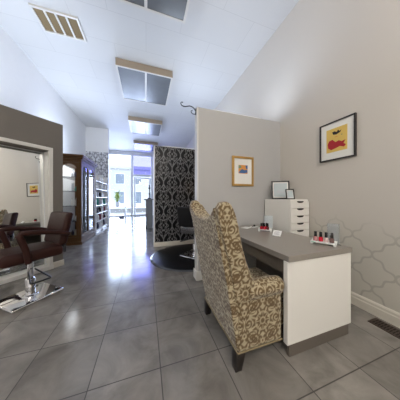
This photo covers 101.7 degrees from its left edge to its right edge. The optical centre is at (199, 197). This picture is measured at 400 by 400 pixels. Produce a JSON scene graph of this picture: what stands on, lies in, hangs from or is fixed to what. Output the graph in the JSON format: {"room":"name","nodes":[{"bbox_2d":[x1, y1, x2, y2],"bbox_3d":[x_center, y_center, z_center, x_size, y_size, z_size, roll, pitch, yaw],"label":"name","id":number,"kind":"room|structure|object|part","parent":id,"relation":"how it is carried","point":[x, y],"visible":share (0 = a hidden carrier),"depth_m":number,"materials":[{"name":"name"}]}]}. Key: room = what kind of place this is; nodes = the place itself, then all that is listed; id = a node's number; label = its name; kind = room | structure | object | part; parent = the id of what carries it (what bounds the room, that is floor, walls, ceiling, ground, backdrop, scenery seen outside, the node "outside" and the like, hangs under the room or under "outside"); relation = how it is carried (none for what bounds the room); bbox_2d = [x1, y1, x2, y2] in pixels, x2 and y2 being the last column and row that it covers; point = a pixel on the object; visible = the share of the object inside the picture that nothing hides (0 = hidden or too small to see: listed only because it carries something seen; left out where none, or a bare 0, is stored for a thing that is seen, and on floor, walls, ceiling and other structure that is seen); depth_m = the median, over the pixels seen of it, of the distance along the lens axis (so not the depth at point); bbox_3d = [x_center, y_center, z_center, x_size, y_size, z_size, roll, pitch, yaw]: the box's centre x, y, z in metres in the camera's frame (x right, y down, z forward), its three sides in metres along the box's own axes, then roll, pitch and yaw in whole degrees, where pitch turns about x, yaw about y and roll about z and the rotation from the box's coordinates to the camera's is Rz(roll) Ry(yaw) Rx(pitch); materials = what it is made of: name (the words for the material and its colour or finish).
{"room":"salon","nodes":[
{"label":"salon","id":0,"kind":"room"},
{"bbox_2d":[0,104,62,261],"bbox_3d":[-3.004,-0.055,2.344,0.260,2.580,1.600,0,0,27],"label":"wall","id":1,"kind":"structure","parent":0,"point":[15,124],"depth_m":2.73,"materials":[{"name":"beige paint"}]},
{"bbox_2d":[0,137,52,265],"bbox_3d":[-2.963,0.150,2.334,0.222,2.050,1.278,0,0,27],"label":"mirror trim","id":2,"kind":"object","parent":1,"relation":"attached to","point":[48,156],"visible":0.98,"depth_m":2.83,"materials":[{"name":"white wood"}]},
{"bbox_2d":[0,141,47,151],"bbox_3d":[-2.972,-0.819,2.341,0.200,0.013,1.159,0,0,27],"label":"trim","id":3,"kind":"structure","parent":2,"relation":"attached to","point":[1,142],"depth_m":2.56,"materials":[{"name":"beige laminate"}]},
{"bbox_2d":[0,265,53,284],"bbox_3d":[-2.956,1.204,2.322,0.245,0.062,1.303,0,0,27],"label":"trim","id":4,"kind":"structure","parent":1,"relation":"attached to","point":[13,277],"depth_m":2.50,"materials":[{"name":"white"}]},
{"bbox_2d":[0,144,45,277],"bbox_3d":[-2.997,0.182,2.354,0.118,1.974,1.154,0,0,27],"label":"mirror panel","id":5,"kind":"object","parent":4,"relation":"on","point":[22,188],"visible":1,"depth_m":2.61,"materials":[{"name":"silver mirror"}]},
{"bbox_2d":[53,259,63,267],"bbox_3d":[-2.669,1.184,2.995,0.276,0.101,0.164,0,0,27],"label":"baseboard","id":6,"kind":"structure","parent":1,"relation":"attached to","point":[60,262],"depth_m":2.93,"materials":[{"name":"beige wood"}]},
{"bbox_2d":[0,25,85,155],"bbox_3d":[-3.523,-0.945,2.519,0.100,4.360,17.000,0,0,-18],"label":"wall","id":7,"kind":"structure","parent":0,"point":[23,88],"depth_m":3.78,"materials":[{"name":"white paint"}]},
{"bbox_2d":[86,151,107,224],"bbox_3d":[-4.570,-0.405,7.229,0.880,3.280,0.001,0,0,-18],"label":"wall","id":8,"kind":"structure","parent":0,"point":[100,158],"depth_m":7.28,"materials":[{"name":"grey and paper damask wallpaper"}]},
{"bbox_2d":[86,126,108,224],"bbox_3d":[-4.595,-0.945,7.304,0.880,4.360,0.140,0,0,-18],"label":"wall","id":9,"kind":"structure","parent":0,"point":[97,139],"depth_m":7.25,"materials":[{"name":"white paint"}]},
{"bbox_2d":[109,150,152,214],"bbox_3d":[-3.894,-0.945,11.415,4.800,4.360,0.120,0,0,-18],"label":"wall","id":10,"kind":"structure","parent":0,"point":[110,151],"depth_m":11.34,"materials":[{"name":"white paint"}]},
{"bbox_2d":[109,153,131,216],"bbox_3d":[-5.355,-0.865,10.929,1.480,4.200,0.080,0,0,-18],"label":"window","id":11,"kind":"structure","parent":10,"relation":"in","point":[109,153],"depth_m":11.09,"materials":[{"name":"white metal"}]},
{"bbox_2d":[132,175,151,215],"bbox_3d":[-4.017,-0.155,11.341,1.320,2.780,0.142,0,0,-18],"label":"door","id":12,"kind":"structure","parent":10,"relation":"in","point":[134,178],"depth_m":11.19,"materials":[{"name":"white metal"}]},
{"bbox_2d":[132,155,151,175],"bbox_3d":[-4.027,-2.255,11.370,1.320,1.420,0.080,0,0,-18],"label":"window","id":13,"kind":"structure","parent":10,"relation":"in","point":[132,155],"depth_m":11.27,"materials":[{"name":"white metal"}]},
{"bbox_2d":[0,0,298,153],"bbox_3d":[-1.213,-3.175,3.338,5.000,0.100,17.100,0,0,-18],"label":"ceiling","id":14,"kind":"structure","parent":0,"point":[206,55],"depth_m":3.47,"materials":[{"name":"white paint"}]},
{"bbox_2d":[28,3,86,41],"bbox_3d":[-2.502,-3.110,2.920,0.670,0.030,0.450,0,0,-18],"label":"ceiling vent","id":15,"kind":"object","parent":14,"relation":"in","point":[51,21],"visible":1,"depth_m":2.89,"materials":[{"name":"white"}]},
{"bbox_3d":[-2.726,-3.120,2.846,0.139,0.010,0.390,0,0,-18],"label":"filter panel","id":16,"kind":"part","parent":15,"relation":"part of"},
{"bbox_3d":[-2.575,-3.120,2.897,0.124,0.010,0.390,0,0,-18],"label":"filter panel","id":17,"kind":"part","parent":15,"relation":"part of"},
{"bbox_3d":[-2.430,-3.120,2.944,0.124,0.010,0.390,0,0,-18],"label":"filter panel","id":18,"kind":"part","parent":15,"relation":"part of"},
{"bbox_3d":[-2.279,-3.120,2.995,0.139,0.010,0.390,0,0,-18],"label":"filter panel","id":19,"kind":"part","parent":15,"relation":"part of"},
{"bbox_2d":[115,57,172,105],"bbox_3d":[-1.481,-3.039,4.429,1.270,0.172,1.300,0,0,-18],"label":"ceiling light","id":20,"kind":"object","parent":14,"relation":"attached to","point":[139,82],"visible":1,"depth_m":4.16,"materials":[{"name":"beige glass"}]},
{"bbox_2d":[117,66,144,101],"bbox_3d":[-1.772,-2.969,4.332,0.595,0.012,1.260,0,0,-18],"label":"diffuser","id":21,"kind":"object","parent":20,"relation":"attached to","point":[131,78],"depth_m":4.17,"materials":[{"name":"grey plastic"}]},
{"bbox_2d":[147,73,170,104],"bbox_3d":[-1.182,-2.969,4.528,0.580,0.012,1.260,0,0,-18],"label":"diffuser","id":22,"kind":"object","parent":20,"relation":"attached to","point":[158,84],"depth_m":4.40,"materials":[{"name":"grey plastic"}]},
{"bbox_2d":[128,116,161,135],"bbox_3d":[-2.331,-3.039,6.992,1.270,0.172,1.300,0,0,-18],"label":"ceiling light","id":23,"kind":"object","parent":14,"relation":"attached to","point":[138,125],"visible":1,"depth_m":6.73,"materials":[{"name":"beige"}]},
{"bbox_2d":[129,121,144,133],"bbox_3d":[-2.623,-2.969,6.895,0.595,0.012,1.260,0,0,-18],"label":"diffuser","id":24,"kind":"object","parent":23,"relation":"attached to","point":[136,127],"depth_m":6.84,"materials":[{"name":"white plastic"}]},
{"bbox_2d":[146,123,160,135],"bbox_3d":[-2.032,-2.969,7.091,0.580,0.012,1.260,0,0,-18],"label":"diffuser","id":25,"kind":"object","parent":23,"relation":"attached to","point":[153,129],"depth_m":7.04,"materials":[{"name":"grey plastic"}]},
{"bbox_2d":[133,140,157,150],"bbox_3d":[-3.191,-3.039,9.583,1.270,0.172,1.300,0,0,-18],"label":"ceiling light","id":26,"kind":"object","parent":14,"relation":"attached to","point":[138,145],"visible":0.82,"depth_m":9.18,"materials":[{"name":"beige"}]},
{"bbox_2d":[134,143,145,150],"bbox_3d":[-3.483,-2.969,9.486,0.595,0.012,1.260,0,0,-18],"label":"diffuser","id":27,"kind":"object","parent":26,"relation":"attached to","point":[138,146],"depth_m":9.36,"materials":[{"name":"white plastic"}]},
{"bbox_2d":[146,145,154,150],"bbox_3d":[-2.892,-2.969,9.682,0.580,0.012,1.260,0,0,-18],"label":"diffuser","id":28,"kind":"object","parent":26,"relation":"attached to","point":[148,147],"depth_m":9.55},
{"bbox_2d":[117,0,189,23],"bbox_3d":[-0.655,-3.039,1.942,1.270,0.172,1.300,0,0,-18],"label":"ceiling light","id":29,"kind":"object","parent":14,"relation":"attached to","point":[176,10],"visible":1,"depth_m":2.52,"materials":[{"name":"beige"}]},
{"bbox_2d":[125,0,143,6],"bbox_3d":[-0.947,-2.969,1.846,0.595,0.012,1.260,0,0,-18],"label":"diffuser","id":30,"kind":"object","parent":29,"relation":"attached to","point":[136,3],"depth_m":2.47,"materials":[{"name":"grey plastic"}]},
{"bbox_2d":[147,0,186,20],"bbox_3d":[-0.356,-2.969,2.042,0.580,0.012,1.260,0,0,-18],"label":"diffuser","id":31,"kind":"object","parent":29,"relation":"attached to","point":[176,10],"depth_m":2.54,"materials":[{"name":"grey plastic"}]},
{"bbox_2d":[155,146,194,241],"bbox_3d":[-0.152,-0.095,4.449,2.085,2.460,0.001,0,0,-18],"label":"wall","id":32,"kind":"structure","parent":0,"point":[174,167],"depth_m":4.25,"materials":[{"name":"black paper"}]},
{"bbox_2d":[0,215,399,399],"bbox_3d":[-1.213,1.285,3.338,5.000,0.100,17.100,0,0,-18],"label":"floor","id":33,"kind":"structure","parent":0,"point":[121,326],"depth_m":1.34,"materials":[{"name":"tile"}]},
{"bbox_2d":[0,211,72,314],"bbox_3d":[-2.071,0.715,2.039,0.615,1.040,0.677,0,0,26],"label":"salon chair","id":34,"kind":"object","parent":33,"relation":"on","point":[56,233],"visible":1,"depth_m":1.98,"materials":[{"name":"brown leather"}]},
{"bbox_3d":[-2.322,0.542,2.167,0.053,0.374,0.498,0,0,26],"label":"arm","id":35,"kind":"part","parent":34,"relation":"part of","materials":[{"name":"brown leather"}]},
{"bbox_3d":[-2.105,0.670,1.985,0.480,0.130,0.550,0,0,26],"label":"seat","id":36,"kind":"part","parent":34,"relation":"part of","materials":[{"name":"brown leather"}]},
{"bbox_3d":[-2.094,1.214,2.008,0.430,0.042,0.500,0,0,19],"label":"plate","id":37,"kind":"part","parent":34,"relation":"part of","materials":[{"name":"silver metal"}]},
{"bbox_3d":[-1.937,0.913,1.930,0.277,0.092,0.198,0,0,26],"label":"pump lever","id":38,"kind":"part","parent":34,"relation":"part of","materials":[{"name":"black metal"}]},
{"bbox_3d":[-1.828,0.542,1.924,0.053,0.374,0.498,0,0,26],"label":"arm","id":39,"kind":"part","parent":34,"relation":"part of","materials":[{"name":"brown leather"}]},
{"bbox_3d":[-1.965,0.405,2.269,0.464,0.420,0.171,0,0,26],"label":"backrest","id":40,"kind":"part","parent":34,"relation":"part of","materials":[{"name":"brown leather"}]},
{"bbox_2d":[63,153,96,245],"bbox_3d":[-3.588,0.045,4.825,0.630,2.380,1.340,0,0,-18],"label":"display cabinet","id":41,"kind":"object","parent":33,"relation":"on","point":[84,181],"visible":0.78,"depth_m":4.63,"materials":[{"name":"brown wood"}]},
{"bbox_3d":[-3.870,0.045,4.732,0.010,1.980,1.080,0,0,-18],"label":"panel","id":42,"kind":"part","parent":41,"relation":"part of","materials":[{"name":"clear glass"}]},
{"bbox_2d":[63,176,75,180],"bbox_3d":[-3.621,-0.559,4.814,0.500,0.012,1.140,0,0,-18],"label":"shelf","id":43,"kind":"object","parent":41,"relation":"attached to","point":[67,178],"depth_m":4.61,"materials":[{"name":"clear glass"}]},
{"bbox_3d":[-3.426,0.045,4.258,0.418,1.970,0.030,0,0,-18],"label":"panel","id":44,"kind":"part","parent":41,"relation":"part of","materials":[{"name":"brown wood"}]},
{"bbox_2d":[71,198,74,205],"bbox_3d":[-3.553,0.105,4.547,0.084,0.220,0.084,0,0,-18],"label":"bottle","id":45,"kind":"object","parent":41,"relation":"on","point":[72,199],"visible":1,"depth_m":4.51,"materials":[{"name":"white plastic"}]},
{"bbox_3d":[-4.025,0.045,5.286,0.070,1.980,0.070,0,0,-18],"label":"corner post","id":46,"kind":"part","parent":41,"relation":"part of","materials":[{"name":"brown wood"}]},
{"bbox_3d":[-3.588,-1.045,4.825,0.630,0.200,1.340,0,0,-18],"label":"cornice","id":47,"kind":"part","parent":41,"relation":"part of","materials":[{"name":"brown wood"}]},
{"bbox_3d":[-3.198,0.045,4.349,0.070,1.980,0.070,0,0,-18],"label":"corner post","id":48,"kind":"part","parent":41,"relation":"part of","materials":[{"name":"brown wood"}]},
{"bbox_3d":[-3.280,0.045,4.643,0.030,1.970,0.536,0,0,-18],"label":"door","id":49,"kind":"part","parent":41,"relation":"part of","materials":[{"name":"brown wood"}]},
{"bbox_3d":[-3.280,0.050,4.644,0.004,1.890,0.462,0,0,-18],"label":"door glass","id":50,"kind":"part","parent":41,"relation":"part of","materials":[{"name":"clear glass"}]},
{"bbox_3d":[-3.450,0.050,5.157,0.004,1.890,0.462,0,0,-18],"label":"door glass","id":51,"kind":"part","parent":41,"relation":"part of","materials":[{"name":"clear glass"}]},
{"bbox_3d":[-3.450,0.045,5.156,0.030,1.970,0.536,0,0,-18],"label":"door","id":52,"kind":"part","parent":41,"relation":"part of","materials":[{"name":"brown wood"}]},
{"bbox_3d":[-3.560,0.045,5.441,0.070,1.980,0.070,0,0,-18],"label":"corner post","id":53,"kind":"part","parent":41,"relation":"part of","materials":[{"name":"brown wood"}]},
{"bbox_2d":[95,171,106,232],"bbox_3d":[-4.014,0.160,6.380,0.340,2.150,1.720,0,0,-18],"label":"rack","id":54,"kind":"object","parent":33,"relation":"on","point":[101,190],"visible":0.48,"depth_m":6.41,"materials":[{"name":"white plastic"}]},
{"bbox_2d":[109,206,126,217],"bbox_3d":[-5.208,0.885,10.230,1.100,0.700,0.560,0,0,-18],"label":"display table","id":55,"kind":"object","parent":33,"relation":"on","point":[109,206],"visible":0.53,"depth_m":10.24,"materials":[{"name":"white plastic"}]},
{"bbox_2d":[113,190,122,206],"bbox_3d":[-5.236,0.002,10.323,0.741,1.067,0.677,0,0,35],"label":"potted plant","id":56,"kind":"object","parent":55,"relation":"on","point":[117,196],"visible":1,"depth_m":10.26,"materials":[{"name":"green plant"}]},
{"bbox_2d":[144,199,152,228],"bbox_3d":[-2.107,0.635,6.729,0.400,1.200,0.400,0,0,-18],"label":"pedestal","id":57,"kind":"object","parent":33,"relation":"on","point":[148,201],"visible":0.88,"depth_m":6.60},
{"bbox_2d":[150,245,194,271],"bbox_3d":[-0.253,1.224,3.493,1.566,0.020,1.566,0,0,-18],"label":"floor mat","id":58,"kind":"object","parent":33,"relation":"on","point":[168,258],"visible":0.55,"depth_m":3.16,"materials":[{"name":"black rubber"}]},
{"bbox_2d":[176,207,194,259],"bbox_3d":[-0.131,0.693,3.408,0.615,1.040,0.677,0,0,24],"label":"salon chair","id":59,"kind":"object","parent":58,"relation":"on","point":[184,218],"visible":0.49,"depth_m":3.18,"materials":[{"name":"black leather"}]},
{"bbox_3d":[-0.226,0.383,3.174,0.464,0.420,0.171,0,0,24],"label":"backrest","id":60,"kind":"part","parent":59,"relation":"part of","materials":[{"name":"black leather"}]},
{"bbox_3d":[-0.109,1.192,3.441,0.430,0.042,0.500,0,0,32],"label":"plate","id":61,"kind":"part","parent":59,"relation":"part of","materials":[{"name":"silver metal"}]},
{"bbox_2d":[190,200,283,372],"bbox_3d":[0.360,0.629,1.526,0.775,1.212,0.759,0,0,-18],"label":"wingback chair","id":62,"kind":"object","parent":33,"relation":"on","point":[248,303],"visible":0.98,"depth_m":1.19,"materials":[{"name":"fabric"}]},
{"bbox_3d":[0.092,1.160,1.753,0.081,0.150,0.072,0,0,-18],"label":"leg","id":63,"kind":"part","parent":62,"relation":"part of","materials":[{"name":"black wood"}]},
{"bbox_3d":[0.143,0.579,1.454,0.318,1.022,0.670,0,0,-18],"label":"backrest","id":64,"kind":"part","parent":62,"relation":"part of","materials":[{"name":"fabric"}]},
{"bbox_3d":[0.281,1.160,1.184,0.081,0.150,0.072,0,0,-18],"label":"leg","id":65,"kind":"part","parent":62,"relation":"part of","materials":[{"name":"black wood"}]},
{"bbox_3d":[0.453,0.851,1.239,0.410,0.477,0.133,0,0,-18],"label":"arm","id":66,"kind":"part","parent":62,"relation":"part of","materials":[{"name":"fabric"}]},
{"bbox_3d":[0.491,0.932,1.569,0.500,0.315,0.480,0,0,-18],"label":"seat","id":67,"kind":"part","parent":62,"relation":"part of","materials":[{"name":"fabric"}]},
{"bbox_3d":[0.692,1.160,1.425,0.072,0.150,0.072,0,0,-18],"label":"leg","id":68,"kind":"part","parent":62,"relation":"part of","materials":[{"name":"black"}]},
{"bbox_2d":[271,181,289,198],"bbox_3d":[1.328,-0.132,2.686,0.275,0.304,0.060,0,0,14],"label":"photo frame","id":69,"kind":"object","parent":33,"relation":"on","point":[278,188],"visible":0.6,"depth_m":2.69,"materials":[{"name":"black wood"}]},
{"bbox_2d":[274,183,286,196],"bbox_3d":[1.327,-0.133,2.682,0.200,0.223,0.034,0,0,14],"label":"print","id":70,"kind":"object","parent":69,"relation":"attached to","point":[279,188],"depth_m":2.68,"materials":[{"name":"grey paper"}]},
{"bbox_2d":[265,199,308,236],"bbox_3d":[1.359,0.627,2.589,0.350,1.215,0.532,0,0,-18],"label":"drawer unit","id":71,"kind":"object","parent":33,"relation":"on","point":[288,215],"visible":0.46,"depth_m":2.37,"materials":[{"name":"white laminate"}]},
{"bbox_3d":[1.439,0.095,2.347,0.342,0.098,0.019,0,0,-18],"label":"drawer","id":72,"kind":"part","parent":71,"relation":"part of","materials":[{"name":"white laminate"}]},
{"bbox_3d":[1.439,0.199,2.347,0.342,0.098,0.019,0,0,-18],"label":"drawer","id":73,"kind":"part","parent":71,"relation":"part of","materials":[{"name":"white laminate"}]},
{"bbox_3d":[1.439,0.303,2.347,0.342,0.098,0.019,0,0,-18],"label":"drawer","id":74,"kind":"part","parent":71,"relation":"part of","materials":[{"name":"white laminate"}]},
{"bbox_3d":[1.439,0.407,2.347,0.342,0.098,0.019,0,0,-18],"label":"drawer","id":75,"kind":"part","parent":71,"relation":"part of","materials":[{"name":"white laminate"}]},
{"bbox_3d":[1.439,0.511,2.347,0.342,0.098,0.019,0,0,-18],"label":"drawer","id":76,"kind":"part","parent":71,"relation":"part of","materials":[{"name":"white laminate"}]},
{"bbox_2d":[285,189,294,198],"bbox_3d":[1.349,-0.057,2.438,0.125,0.154,0.045,0,0,2],"label":"photo frame","id":77,"kind":"object","parent":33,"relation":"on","point":[290,194],"visible":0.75,"depth_m":2.43,"materials":[{"name":"black wood"}]},
{"bbox_2d":[287,191,292,197],"bbox_3d":[1.349,-0.058,2.436,0.084,0.105,0.002,0,-12,2],"label":"print","id":78,"kind":"object","parent":77,"relation":"attached to","point":[289,193],"depth_m":2.43},
{"bbox_2d":[238,224,351,356],"bbox_3d":[0.811,0.840,1.985,0.740,0.790,1.343,0,0,-18],"label":"desk","id":79,"kind":"object","parent":33,"relation":"on","point":[316,277],"visible":0.82,"depth_m":1.37,"materials":[{"name":"beige laminate"}]},
{"bbox_3d":[0.616,0.863,2.596,0.715,0.744,0.040,0,0,-18],"label":"panel","id":80,"kind":"part","parent":79,"relation":"part of","materials":[{"name":"brown laminate"}]},
{"bbox_2d":[264,216,271,227],"bbox_3d":[0.963,0.345,2.290,0.120,0.200,0.070,0,0,12],"label":"sign holder","id":81,"kind":"object","parent":79,"relation":"on","point":[267,219],"visible":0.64,"depth_m":2.29,"materials":[{"name":"clear plastic"}]},
{"bbox_3d":[1.131,0.863,2.091,0.025,0.744,1.243,0,0,-18],"label":"modesty panel","id":82,"kind":"part","parent":79,"relation":"part of","materials":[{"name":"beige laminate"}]},
{"bbox_2d":[272,230,281,236],"bbox_3d":[0.902,0.413,1.901,0.090,0.062,0.083,0,0,44],"label":"tent card","id":83,"kind":"object","parent":79,"relation":"on","point":[275,232],"visible":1,"depth_m":1.89,"materials":[{"name":"white paper"}]},
{"bbox_2d":[238,224,351,261],"bbox_3d":[0.811,0.468,1.985,0.740,0.045,1.343,0,0,-18],"label":"countertop","id":84,"kind":"structure","parent":79,"relation":"on","point":[289,247],"depth_m":1.52,"materials":[{"name":"grey laminate"}]},
{"bbox_3d":[1.016,1.183,1.383,0.690,0.105,0.026,0,0,-18],"label":"kick plate","id":85,"kind":"part","parent":79,"relation":"part of","materials":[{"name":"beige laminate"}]},
{"bbox_3d":[1.011,0.810,1.375,0.735,0.639,0.040,0,0,-18],"label":"panel","id":86,"kind":"part","parent":79,"relation":"part of","materials":[{"name":"white laminate"}]},
{"bbox_2d":[310,238,336,246],"bbox_3d":[1.191,0.427,1.570,0.200,0.036,0.101,0,0,44],"label":"tray","id":87,"kind":"object","parent":79,"relation":"on","point":[334,244],"visible":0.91,"depth_m":1.54,"materials":[{"name":"white plastic"}]},
{"bbox_2d":[313,231,317,240],"bbox_3d":[1.145,0.374,1.614,0.038,0.092,0.038,0,0,-18],"label":"nail polish","id":88,"kind":"object","parent":87,"relation":"on","point":[315,237],"visible":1,"depth_m":1.60,"materials":[{"name":"pink glass"}]},
{"bbox_2d":[318,232,322,241],"bbox_3d":[1.176,0.374,1.585,0.038,0.092,0.038,0,0,-18],"label":"nail polish","id":89,"kind":"object","parent":87,"relation":"on","point":[320,238],"visible":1,"depth_m":1.57,"materials":[{"name":"red glass"}]},
{"bbox_2d":[324,232,328,241],"bbox_3d":[1.206,0.374,1.556,0.038,0.092,0.038,0,0,-18],"label":"nail polish","id":90,"kind":"object","parent":87,"relation":"on","point":[326,239],"visible":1,"depth_m":1.54,"materials":[{"name":"pink"}]},
{"bbox_2d":[329,233,333,242],"bbox_3d":[1.237,0.374,1.527,0.038,0.092,0.038,0,0,-18],"label":"nail polish","id":91,"kind":"object","parent":87,"relation":"on","point":[331,239],"visible":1,"depth_m":1.52,"materials":[{"name":"brown"}]},
{"bbox_2d":[368,318,399,338],"bbox_3d":[1.793,1.232,1.501,0.140,0.007,0.320,0,0,-18],"label":"floor vent","id":92,"kind":"object","parent":33,"relation":"in","point":[377,322],"visible":1,"depth_m":1.54,"materials":[{"name":"brown metal"}]},
{"bbox_2d":[198,107,279,270],"bbox_3d":[0.692,-0.065,2.748,1.555,2.600,0.120,0,0,-18],"label":"wall partition","id":93,"kind":"structure","parent":0,"point":[222,136],"depth_m":2.65,"materials":[{"name":"grey paint"}]},
{"bbox_2d":[180,102,195,114],"bbox_3d":[-0.177,-1.358,2.459,0.243,0.166,0.024,0,0,-18],"label":"hook","id":94,"kind":"object","parent":93,"relation":"attached to","point":[181,102],"visible":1,"depth_m":2.47,"materials":[{"name":"black metal"}]},
{"bbox_2d":[195,106,197,271],"bbox_3d":[-0.054,-0.067,2.500,0.017,2.604,0.136,0,0,-18],"label":"wall","id":95,"kind":"structure","parent":93,"relation":"attached to","point":[196,115],"depth_m":2.47,"materials":[{"name":"white paint"}]},
{"bbox_2d":[193,268,201,280],"bbox_3d":[0.675,1.167,2.742,1.590,0.135,0.160,0,0,-18],"label":"baseboard","id":96,"kind":"structure","parent":93,"relation":"attached to","point":[197,275],"depth_m":2.44,"materials":[{"name":"white wood"}]},
{"bbox_2d":[213,109,260,118],"bbox_3d":[0.622,-1.380,2.730,0.900,0.030,0.070,0,0,-18],"label":"light","id":97,"kind":"object","parent":93,"relation":"on","point":[213,109],"visible":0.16,"depth_m":2.68,"materials":[{"name":"white metal"}]},
{"bbox_2d":[232,156,253,185],"bbox_3d":[0.706,-0.438,2.673,0.400,0.485,0.030,0,0,-18],"label":"framed picture","id":98,"kind":"object","parent":93,"relation":"attached to","point":[242,167],"visible":1,"depth_m":2.67,"materials":[{"name":"white paper"}]},
{"bbox_2d":[238,165,247,173],"bbox_3d":[0.707,-0.470,2.671,0.170,0.140,0.003,0,0,-18],"label":"print","id":99,"kind":"object","parent":98,"relation":"attached to","point":[242,169],"depth_m":2.67,"materials":[{"name":"multicoloured paper"}]},
{"bbox_2d":[185,0,399,312],"bbox_3d":[1.128,-0.945,4.062,0.100,4.360,17.000,0,0,-18],"label":"wall","id":100,"kind":"structure","parent":0,"point":[328,61],"depth_m":1.99,"materials":[{"name":"beige paint"}]},
{"bbox_2d":[320,112,356,162],"bbox_3d":[1.725,-0.733,2.056,0.030,0.495,0.405,0,0,-18],"label":"framed picture","id":101,"kind":"object","parent":100,"relation":"attached to","point":[338,138],"visible":1,"depth_m":2.02,"materials":[{"name":"white paper"}]},
{"bbox_2d":[326,124,346,153],"bbox_3d":[1.722,-0.740,2.055,0.003,0.300,0.236,0,0,-18],"label":"print","id":102,"kind":"object","parent":101,"relation":"attached to","point":[336,136],"depth_m":2.05,"materials":[{"name":"yellow paper"}]},
{"bbox_2d":[351,291,399,327],"bbox_3d":[2.594,1.167,-0.546,0.019,0.135,7.330,0,0,-18],"label":"baseboard","id":103,"kind":"structure","parent":100,"relation":"attached to","point":[384,313],"depth_m":1.70,"materials":[{"name":"beige wood"}]},
{"bbox_3d":[-0.178,-0.045,4.512,2.095,2.560,0.124,0,0,-18],"label":"wall","id":104,"kind":"structure","parent":0,"visible":0},
{"bbox_2d":[153,146,154,245],"bbox_3d":[-1.176,-0.045,4.177,0.030,2.560,0.138,0,0,-18],"label":"trim","id":105,"kind":"structure","parent":104,"relation":"attached to","point":[154,146],"depth_m":4.23,"materials":[{"name":"white"}]},
{"bbox_2d":[154,239,193,246],"bbox_3d":[-0.156,1.181,4.439,2.100,0.108,0.016,0,0,-18],"label":"baseboard","id":106,"kind":"structure","parent":104,"relation":"attached to","point":[168,243],"depth_m":4.25,"materials":[{"name":"beige"}]},
{"label":"outside","id":107,"kind":"structure","parent":0,"visible":0},
{"bbox_2d":[110,208,145,212],"bbox_3d":[-6.174,1.405,18.602,80.000,0.060,8.800,0,0,-18],"label":"road","id":108,"kind":"structure","parent":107,"point":[112,210],"depth_m":17.90,"materials":[{"name":"grey asphalt"}]},
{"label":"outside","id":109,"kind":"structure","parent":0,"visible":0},
{"bbox_2d":[109,165,150,207],"bbox_3d":[-12.575,-1.715,26.777,18.200,6.200,6.250,0,0,-18],"label":"building","id":110,"kind":"structure","parent":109,"point":[119,175],"depth_m":24.28,"materials":[{"name":"white metal"}]},
{"bbox_3d":[-11.802,-2.815,23.973,1.140,1.440,0.020,0,0,-18],"label":"pane","id":111,"kind":"part","parent":110,"relation":"part of","materials":[{"name":"clear glass"}]},
{"bbox_3d":[-11.802,-0.065,23.973,1.140,1.740,0.020,0,0,-18],"label":"pane","id":112,"kind":"part","parent":110,"relation":"part of","materials":[{"name":"clear glass"}]},
{"bbox_3d":[-11.630,-4.465,23.930,18.200,0.300,0.250,0,0,-18],"label":"cornice","id":113,"kind":"part","parent":110,"relation":"part of","materials":[{"name":"white paint"}]},
{"bbox_3d":[-9.524,-0.065,24.729,1.140,1.740,0.020,0,0,-18],"label":"pane","id":114,"kind":"part","parent":110,"relation":"part of","materials":[{"name":"clear glass"}]},
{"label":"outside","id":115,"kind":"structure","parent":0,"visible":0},
{"bbox_2d":[110,212,145,214],"bbox_3d":[-4.303,1.305,12.965,24.000,0.100,3.080,0,0,-18],"label":"pavement","id":116,"kind":"structure","parent":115,"point":[136,212],"depth_m":13.18,"materials":[{"name":"white concrete"}]}
]}

